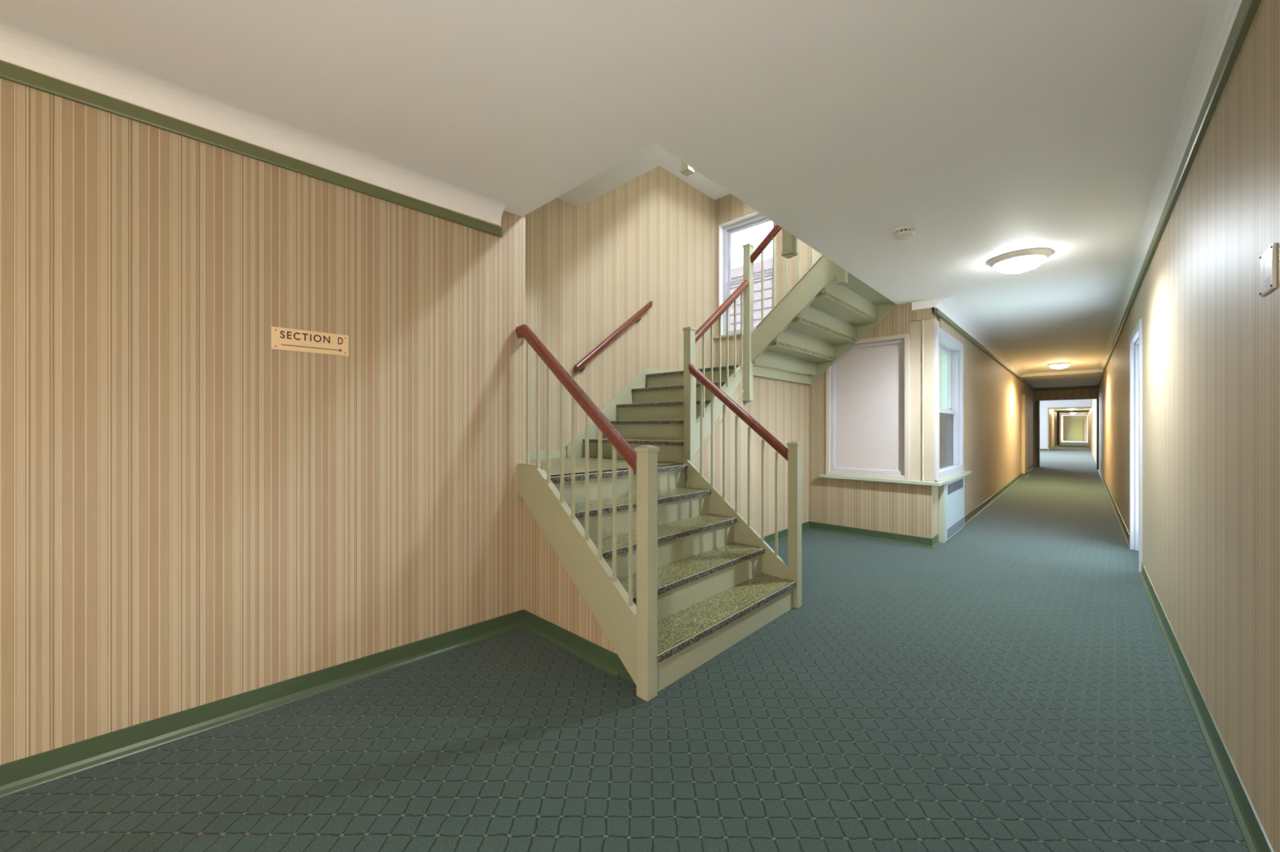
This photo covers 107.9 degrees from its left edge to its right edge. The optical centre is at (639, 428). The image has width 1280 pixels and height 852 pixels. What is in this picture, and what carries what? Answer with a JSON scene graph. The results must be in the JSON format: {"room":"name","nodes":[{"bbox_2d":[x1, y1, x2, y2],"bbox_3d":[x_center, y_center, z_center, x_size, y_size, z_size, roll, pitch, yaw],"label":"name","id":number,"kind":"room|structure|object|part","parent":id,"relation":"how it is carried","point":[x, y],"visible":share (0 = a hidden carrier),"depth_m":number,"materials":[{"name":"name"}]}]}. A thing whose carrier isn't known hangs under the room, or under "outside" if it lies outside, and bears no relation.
{"room":"hotel corridor","nodes":[
{"label":"hotel corridor","id":0,"kind":"room"},
{"bbox_2d":[0,78,524,765],"bbox_3d":[-2.702,-0.043,1.192,5.298,2.585,0.140,0,0,-43],"label":"wall","id":1,"kind":"structure","parent":0,"point":[195,511],"depth_m":1.96,"materials":[{"name":"paper"}]},
{"bbox_2d":[0,59,502,237],"bbox_3d":[-2.600,-1.217,1.180,4.830,0.108,0.018,0,0,-43],"label":"trim","id":2,"kind":"structure","parent":1,"relation":"attached to","point":[8,71],"depth_m":1.95,"materials":[{"name":"green paint"}]},
{"bbox_2d":[0,21,508,225],"bbox_3d":[-2.571,-1.286,1.151,4.830,0.102,0.100,0,0,-43],"label":"trim","id":3,"kind":"structure","parent":1,"relation":"attached to","point":[19,46],"depth_m":1.96,"materials":[{"name":"paint"}]},
{"bbox_2d":[0,609,618,797],"bbox_3d":[-2.462,1.200,1.286,5.111,0.100,0.858,0,0,-34],"label":"baseboard","id":4,"kind":"structure","parent":1,"relation":"attached to","point":[28,772],"depth_m":2.06,"materials":[{"name":"green wood"}]},
{"bbox_2d":[271,326,348,355],"bbox_3d":[-1.541,-0.404,2.190,0.299,0.102,0.005,0,0,-43],"label":"wall sign","id":5,"kind":"object","parent":1,"relation":"attached to","point":[282,339],"visible":1,"depth_m":2.18,"materials":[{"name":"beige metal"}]},
{"bbox_2d":[524,502,617,654],"bbox_3d":[-0.364,0.850,2.623,1.015,0.800,0.030,0,0,43],"label":"wall","id":6,"kind":"structure","parent":0,"point":[550,593],"depth_m":2.76,"materials":[{"name":"paper"}]},
{"bbox_2d":[618,657,635,684],"bbox_3d":[-0.062,1.201,2.310,0.115,0.098,0.008,0,0,43],"label":"baseboard","id":7,"kind":"structure","parent":6,"relation":"attached to","point":[623,673],"depth_m":2.32,"materials":[{"name":"green wood"}]},
{"bbox_2d":[0,0,1211,388],"bbox_3d":[4.679,-1.423,6.690,3.600,0.325,23.350,0,0,43],"label":"ceiling","id":8,"kind":"structure","parent":0,"point":[989,129],"depth_m":1.89,"materials":[{"name":"paint"}]},
{"bbox_2d":[780,228,797,258],"bbox_3d":[1.045,-1.948,3.267,0.086,1.504,0.086,0,0,43],"label":"newel post","id":9,"kind":"object","parent":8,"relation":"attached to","point":[788,241],"depth_m":3.24,"materials":[{"name":"green paint"}]},
{"bbox_3d":[1.045,-1.942,3.267,0.072,1.460,0.072,0,0,43],"label":"newel post","id":10,"kind":"part","parent":9,"relation":"part of","materials":[{"name":"green paint"}]},
{"bbox_2d":[892,226,915,239],"bbox_3d":[1.781,-1.310,3.147,0.140,0.050,0.140,0,0,43],"label":"smoke detector","id":11,"kind":"object","parent":8,"relation":"attached to","point":[903,233],"visible":1,"depth_m":3.11,"materials":[{"name":"white plastic"}]},
{"bbox_2d":[893,228,914,234],"bbox_3d":[1.781,-1.313,3.147,0.120,0.016,0.119,0,0,43],"label":"vent","id":12,"kind":"object","parent":11,"relation":"attached to","point":[897,231],"depth_m":3.10,"materials":[{"name":"grey plastic"}]},
{"bbox_3d":[1.781,-1.328,3.147,0.140,0.014,0.140,0,0,43],"label":"mounting plate","id":13,"kind":"part","parent":11,"relation":"part of","materials":[{"name":"white plastic"}]},
{"bbox_2d":[987,248,1052,274],"bbox_3d":[2.973,-1.270,3.658,0.390,0.130,0.390,0,0,43],"label":"ceiling lamp","id":14,"kind":"object","parent":8,"relation":"attached to","point":[1018,262],"visible":1,"depth_m":3.56,"materials":[{"name":"white glass"}]},
{"bbox_3d":[2.973,-1.263,3.658,0.308,0.072,0.308,0,0,43],"label":"lamp shade","id":15,"kind":"part","parent":14,"relation":"part of","materials":[{"name":"white glass"}]},
{"bbox_2d":[1046,362,1071,369],"bbox_3d":[8.696,-1.270,9.669,0.390,0.130,0.390,0,0,43],"label":"ceiling lamp","id":16,"kind":"object","parent":8,"relation":"attached to","point":[1059,366],"visible":1,"depth_m":9.57,"materials":[{"name":"white glass"}]},
{"bbox_3d":[8.696,-1.263,9.669,0.308,0.072,0.308,0,0,43],"label":"lamp shade","id":17,"kind":"part","parent":16,"relation":"part of","materials":[{"name":"white glass"}]},
{"bbox_2d":[557,142,675,207],"bbox_3d":[-0.630,-2.420,3.873,1.400,0.220,1.440,0,0,43],"label":"ceiling","id":18,"kind":"structure","parent":0,"point":[652,156],"depth_m":4.26,"materials":[{"name":"white paint"}]},
{"bbox_2d":[680,160,694,176],"bbox_3d":[0.398,-2.907,3.920,0.085,1.546,0.085,0,0,43],"label":"newel post","id":19,"kind":"object","parent":18,"relation":"attached to","point":[686,170],"depth_m":3.90,"materials":[{"name":"green paint"}]},
{"bbox_3d":[0.398,-2.901,3.920,0.071,1.502,0.071,0,0,43],"label":"newel post","id":20,"kind":"part","parent":19,"relation":"part of","materials":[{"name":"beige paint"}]},
{"bbox_2d":[523,165,715,463],"bbox_3d":[-0.279,-1.460,5.358,0.130,5.420,4.300,0,0,43],"label":"wall","id":21,"kind":"structure","parent":0,"point":[590,267],"depth_m":5.26,"materials":[{"name":"paper"}]},
{"bbox_2d":[573,301,652,373],"bbox_3d":[-0.277,-1.046,5.198,0.091,0.960,1.150,0,0,43],"label":"wall handrail","id":22,"kind":"object","parent":21,"relation":"attached to","point":[578,366],"visible":1,"depth_m":5.10,"materials":[{"name":"red wood"}]},
{"bbox_2d":[0,440,1248,851],"bbox_3d":[18.926,1.310,22.980,5.300,0.120,66.600,0,0,43],"label":"floor","id":23,"kind":"structure","parent":0,"point":[1012,683],"depth_m":1.85,"materials":[{"name":"carpet"}]},
{"bbox_2d":[515,224,897,702],"bbox_3d":[0.583,-0.725,4.377,2.470,3.950,4.040,0,0,43],"label":"staircase","id":24,"kind":"structure","parent":23,"relation":"on","point":[666,580],"depth_m":3.23,"materials":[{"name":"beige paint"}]},
{"bbox_3d":[-0.724,0.263,3.890,1.240,0.085,1.345,0,0,43],"label":"landing skirting","id":25,"kind":"part","parent":24,"relation":"part of","materials":[{"name":"green paint"}]},
{"bbox_3d":[-0.373,-0.204,2.560,1.049,0.872,0.062,0,0,43],"label":"handrail","id":26,"kind":"part","parent":24,"relation":"part of","materials":[{"name":"red wood"}]},
{"bbox_3d":[0.033,0.679,2.174,0.071,1.142,0.071,0,0,43],"label":"newel post","id":27,"kind":"part","parent":24,"relation":"part of","materials":[{"name":"green paint"}]},
{"bbox_3d":[0.418,-0.189,3.942,0.071,1.277,0.071,0,0,43],"label":"newel post","id":28,"kind":"part","parent":24,"relation":"part of","materials":[{"name":"green paint"}]},
{"bbox_3d":[0.747,-1.085,4.288,0.062,0.763,0.884,0,0,43],"label":"handrail","id":29,"kind":"part","parent":24,"relation":"part of","materials":[{"name":"red wood"}]},
{"bbox_3d":[1.075,-0.685,5.660,1.420,0.090,1.500,0,0,43],"label":"landing skirting","id":30,"kind":"part","parent":24,"relation":"part of","materials":[{"name":"beige paint"}]},
{"bbox_3d":[0.741,-0.148,3.594,0.875,0.779,0.062,0,0,43],"label":"handrail","id":31,"kind":"part","parent":24,"relation":"part of","materials":[{"name":"red wood"}]},
{"bbox_3d":[1.076,-1.034,4.630,0.072,1.527,0.072,0,0,43],"label":"newel post","id":32,"kind":"part","parent":24,"relation":"part of","materials":[{"name":"green paint"}]},
{"bbox_3d":[1.409,-2.014,4.318,0.850,0.774,0.062,0,0,43],"label":"handrail","id":33,"kind":"part","parent":24,"relation":"part of","materials":[{"name":"red wood"}]},
{"bbox_3d":[1.086,0.686,3.271,0.071,1.127,0.071,0,0,43],"label":"newel post","id":34,"kind":"part","parent":24,"relation":"part of","materials":[{"name":"green paint"}]},
{"bbox_3d":[1.727,-1.954,3.985,0.071,1.437,0.071,0,0,43],"label":"newel post","id":35,"kind":"part","parent":24,"relation":"part of","materials":[{"name":"beige paint"}]},
{"bbox_2d":[937,476,964,543],"bbox_3d":[3.664,0.924,5.468,0.072,0.652,1.120,0,0,43],"label":"radiator cover","id":36,"kind":"object","parent":23,"relation":"on","point":[950,495],"visible":0.98,"depth_m":5.22,"materials":[{"name":"white metal"}]},
{"bbox_3d":[3.686,0.920,5.450,0.012,0.620,1.075,0,0,43],"label":"panel","id":37,"kind":"part","parent":36,"relation":"part of","materials":[{"name":"grey metal"}]},
{"bbox_2d":[946,517,964,539],"bbox_3d":[3.687,1.164,5.443,0.004,0.102,0.976,0,0,43],"label":"grille","id":38,"kind":"object","parent":36,"relation":"attached to","point":[958,524],"depth_m":5.42,"materials":[{"name":"grey metal"}]},
{"bbox_2d":[948,478,963,494],"bbox_3d":[3.683,0.680,5.438,0.004,0.110,0.922,0,0,43],"label":"grille","id":39,"kind":"object","parent":36,"relation":"attached to","point":[956,486],"depth_m":5.43,"materials":[{"name":"grey metal"}]},
{"bbox_2d":[660,157,730,199],"bbox_3d":[1.065,-3.373,5.649,1.420,0.205,1.530,0,0,43],"label":"ceiling","id":40,"kind":"structure","parent":0,"point":[696,180],"depth_m":6.17,"materials":[{"name":"white paint"}]},
{"bbox_2d":[685,376,808,542],"bbox_3d":[1.216,0.360,4.866,0.050,1.780,2.460,0,0,43],"label":"wall","id":41,"kind":"structure","parent":0,"point":[781,407],"depth_m":4.94,"materials":[{"name":"paper"}]},
{"bbox_2d":[715,193,937,538],"bbox_3d":[2.733,-1.460,5.303,4.320,5.420,0.260,0,0,43],"label":"wall","id":42,"kind":"structure","parent":0,"point":[908,509],"depth_m":5.50,"materials":[{"name":"paper"}]},
{"bbox_2d":[713,211,775,338],"bbox_3d":[1.484,-2.083,6.391,0.990,1.615,0.215,0,0,43],"label":"window","id":43,"kind":"structure","parent":42,"relation":"in","point":[753,228],"depth_m":6.53,"materials":[{"name":"grey paint"}]},
{"bbox_3d":[1.457,-1.290,6.362,0.990,0.031,0.135,0,0,43],"label":"sill","id":44,"kind":"part","parent":43,"relation":"part of","materials":[{"name":"grey paint"}]},
{"bbox_3d":[1.521,-1.712,6.429,0.750,0.745,0.030,0,0,43],"label":"sash","id":45,"kind":"part","parent":43,"relation":"part of","materials":[{"name":"grey paint"}]},
{"bbox_3d":[1.521,-1.710,6.429,0.670,0.660,0.004,0,0,43],"label":"pane","id":46,"kind":"part","parent":43,"relation":"part of","materials":[{"name":"clear glass"}]},
{"bbox_3d":[1.545,-2.435,6.455,0.750,0.790,0.030,0,0,43],"label":"sash","id":47,"kind":"part","parent":43,"relation":"part of","materials":[{"name":"grey paint"}]},
{"bbox_3d":[1.545,-2.435,6.455,0.670,0.710,0.004,0,0,43],"label":"pane","id":48,"kind":"part","parent":43,"relation":"part of","materials":[{"name":"clear glass"}]},
{"bbox_2d":[764,521,940,549],"bbox_3d":[1.839,1.200,4.520,1.330,0.100,2.695,0,0,43],"label":"baseboard","id":49,"kind":"structure","parent":42,"relation":"attached to","point":[917,541],"depth_m":5.20,"materials":[{"name":"green wood"}]},
{"bbox_2d":[826,333,910,479],"bbox_3d":[2.578,-0.225,5.314,0.890,1.570,0.087,0,0,43],"label":"window","id":50,"kind":"structure","parent":42,"relation":"in","point":[868,388],"depth_m":5.29,"materials":[{"name":"beige paint"}]},
{"bbox_3d":[2.599,-0.225,5.336,0.716,1.396,0.015,0,0,43],"label":"pane","id":51,"kind":"part","parent":50,"relation":"part of","materials":[{"name":"white glass"}]},
{"bbox_2d":[911,298,934,311],"bbox_3d":[2.970,-1.292,4.891,0.210,0.085,0.012,0,0,43],"label":"trim","id":52,"kind":"structure","parent":42,"relation":"attached to","point":[926,304],"depth_m":4.88,"materials":[{"name":"paint"}]},
{"bbox_2d":[937,486,937,534],"bbox_3d":[3.138,0.930,5.126,0.232,0.640,0.040,0,0,43],"label":"pier","id":53,"kind":"object","parent":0,"point":[937,486],"visible":0.07,"depth_m":5.04,"materials":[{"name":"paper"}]},
{"bbox_2d":[910,315,1034,516],"bbox_3d":[7.772,-0.043,10.001,0.260,2.585,13.988,0,0,43],"label":"wall","id":54,"kind":"structure","parent":0,"point":[992,394],"depth_m":6.70,"materials":[{"name":"paper"}]},
{"bbox_2d":[819,470,971,486],"bbox_3d":[3.247,0.567,5.853,1.240,0.057,1.875,0,0,43],"label":"windowsill","id":55,"kind":"structure","parent":54,"relation":"attached to","point":[949,478],"depth_m":5.16,"materials":[{"name":"grey paint"}]},
{"bbox_2d":[921,320,923,481],"bbox_3d":[2.979,-0.290,4.911,0.016,1.700,0.016,0,0,43],"label":"trim","id":56,"kind":"structure","parent":54,"relation":"attached to","point":[922,320],"depth_m":4.90,"materials":[{"name":"beige paint"}]},
{"bbox_2d":[934,325,963,480],"bbox_3d":[3.507,-0.255,5.438,0.218,1.610,1.480,0,0,43],"label":"window","id":57,"kind":"structure","parent":54,"relation":"in","point":[951,411],"depth_m":5.75,"materials":[{"name":"grey paint"}]},
{"bbox_3d":[3.489,-0.570,5.455,0.040,0.800,1.260,0,0,43],"label":"sash","id":58,"kind":"part","parent":57,"relation":"part of","materials":[{"name":"grey paint"}]},
{"bbox_3d":[3.525,0.150,5.420,0.005,0.660,1.180,0,0,43],"label":"pane","id":59,"kind":"part","parent":57,"relation":"part of","materials":[{"name":"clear glass"}]},
{"bbox_3d":[3.526,0.150,5.420,0.040,0.740,1.260,0,0,43],"label":"sash","id":60,"kind":"part","parent":57,"relation":"part of","materials":[{"name":"grey paint"}]},
{"bbox_2d":[934,295,1029,377],"bbox_3d":[6.298,-1.284,8.117,0.190,0.104,9.250,0,0,43],"label":"trim","id":61,"kind":"structure","parent":54,"relation":"attached to","point":[950,306],"depth_m":6.17,"materials":[{"name":"paint"}]},
{"bbox_2d":[933,307,1035,391],"bbox_3d":[7.828,-1.207,9.850,0.030,0.050,13.930,0,0,43],"label":"trim","id":62,"kind":"structure","parent":54,"relation":"attached to","point":[936,311],"depth_m":6.33,"materials":[{"name":"green paint"}]},
{"bbox_2d":[964,463,1034,526],"bbox_3d":[8.359,1.200,10.366,0.092,0.100,12.370,0,0,43],"label":"baseboard","id":63,"kind":"structure","parent":54,"relation":"attached to","point":[967,518],"depth_m":7.86,"materials":[{"name":"green wood"}]},
{"bbox_2d":[1021,395,1028,473],"bbox_3d":[10.053,0.207,12.171,0.070,2.085,1.100,0,0,43],"label":"wall pier","id":64,"kind":"object","parent":54,"relation":"in","point":[1024,399],"visible":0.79,"depth_m":11.79,"materials":[{"name":"paper"}]},
{"bbox_2d":[1057,412,1059,444],"bbox_3d":[30.622,0.050,34.147,0.140,2.400,0.500,0,0,43],"label":"brick pier","id":65,"kind":"object","parent":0,"point":[1058,413],"visible":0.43,"depth_m":33.95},
{"bbox_2d":[1040,399,1091,448],"bbox_3d":[26.515,-0.250,31.218,5.400,3.000,42.600,0,0,43],"label":"wall","id":66,"kind":"structure","parent":0,"point":[1044,405],"depth_m":25.67,"materials":[{"name":"white paint"}]},
{"bbox_2d":[1047,406,1091,450],"bbox_3d":[22.909,0.075,24.898,1.710,2.350,0.140,0,0,43],"label":"trim","id":67,"kind":"structure","parent":66,"relation":"attached to","point":[1087,406],"depth_m":25.41,"materials":[{"name":"beige paint"}]},
{"bbox_2d":[1067,419,1082,440],"bbox_3d":[42.288,0.220,45.295,1.060,2.060,0.070,0,0,43],"label":"door","id":68,"kind":"structure","parent":66,"relation":"in","point":[1074,426],"depth_m":45.28,"materials":[{"name":"beige paint"}]},
{"bbox_2d":[1034,386,1098,466],"bbox_3d":[13.117,-0.043,14.572,1.740,2.585,0.200,0,0,43],"label":"wall","id":69,"kind":"structure","parent":0,"point":[1087,393],"depth_m":14.45,"materials":[{"name":"paper"}]},
{"bbox_2d":[1035,386,1098,391],"bbox_3d":[13.121,-1.202,14.389,1.480,0.045,0.060,0,0,43],"label":"trim","id":70,"kind":"structure","parent":69,"relation":"attached to","point":[1086,387],"depth_m":14.33,"materials":[{"name":"green paint"}]},
{"bbox_2d":[1035,398,1098,470],"bbox_3d":[13.200,0.190,14.439,1.435,2.120,0.320,0,0,43],"label":"trim","id":71,"kind":"structure","parent":69,"relation":"attached to","point":[1037,402],"depth_m":14.81,"materials":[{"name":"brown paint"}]},
{"bbox_2d":[1053,408,1089,415],"bbox_3d":[26.861,-1.540,31.511,5.500,0.820,43.300,0,0,43],"label":"ceiling","id":72,"kind":"structure","parent":0,"point":[1079,411],"depth_m":32.82,"materials":[{"name":"paint"}]},
{"bbox_2d":[1086,0,1279,851],"bbox_3d":[20.749,-0.092,21.255,0.160,2.685,66.600,0,0,43],"label":"wall","id":73,"kind":"structure","parent":0,"point":[1211,342],"depth_m":1.71,"materials":[{"name":"paper"}]},
{"bbox_2d":[1097,467,1129,547],"bbox_3d":[9.353,1.200,9.346,0.022,0.100,12.365,0,0,43],"label":"baseboard","id":74,"kind":"structure","parent":73,"relation":"attached to","point":[1126,535],"depth_m":6.56,"materials":[{"name":"green wood"}]},
{"bbox_2d":[1129,318,1142,572],"bbox_3d":[4.755,0.155,4.367,0.176,2.190,1.170,0,0,43],"label":"door","id":75,"kind":"structure","parent":73,"relation":"in","point":[1135,339],"depth_m":4.75,"materials":[{"name":"grey paint"}]},
{"bbox_2d":[1099,0,1241,369],"bbox_3d":[4.175,-1.303,3.931,0.100,0.066,18.250,0,0,43],"label":"trim","id":76,"kind":"structure","parent":73,"relation":"attached to","point":[1221,15],"depth_m":2.02,"materials":[{"name":"paint"}]},
{"bbox_2d":[1097,0,1261,386],"bbox_3d":[5.801,-1.282,5.593,0.022,0.075,22.900,0,0,43],"label":"trim","id":77,"kind":"structure","parent":73,"relation":"attached to","point":[1247,9],"depth_m":1.92,"materials":[{"name":"green paint"}]},
{"bbox_2d":[1138,562,1274,851],"bbox_3d":[1.108,1.200,0.634,0.022,0.100,9.245,0,0,43],"label":"baseboard","id":78,"kind":"structure","parent":73,"relation":"attached to","point":[1255,839],"depth_m":1.78,"materials":[{"name":"green wood"}]},
{"bbox_2d":[1259,243,1276,297],"bbox_3d":[1.742,-0.436,1.295,0.009,0.120,0.120,0,0,43],"label":"notice","id":79,"kind":"object","parent":73,"relation":"attached to","point":[1268,258],"visible":1,"depth_m":1.28,"materials":[{"name":"grey plastic"}]}
]}

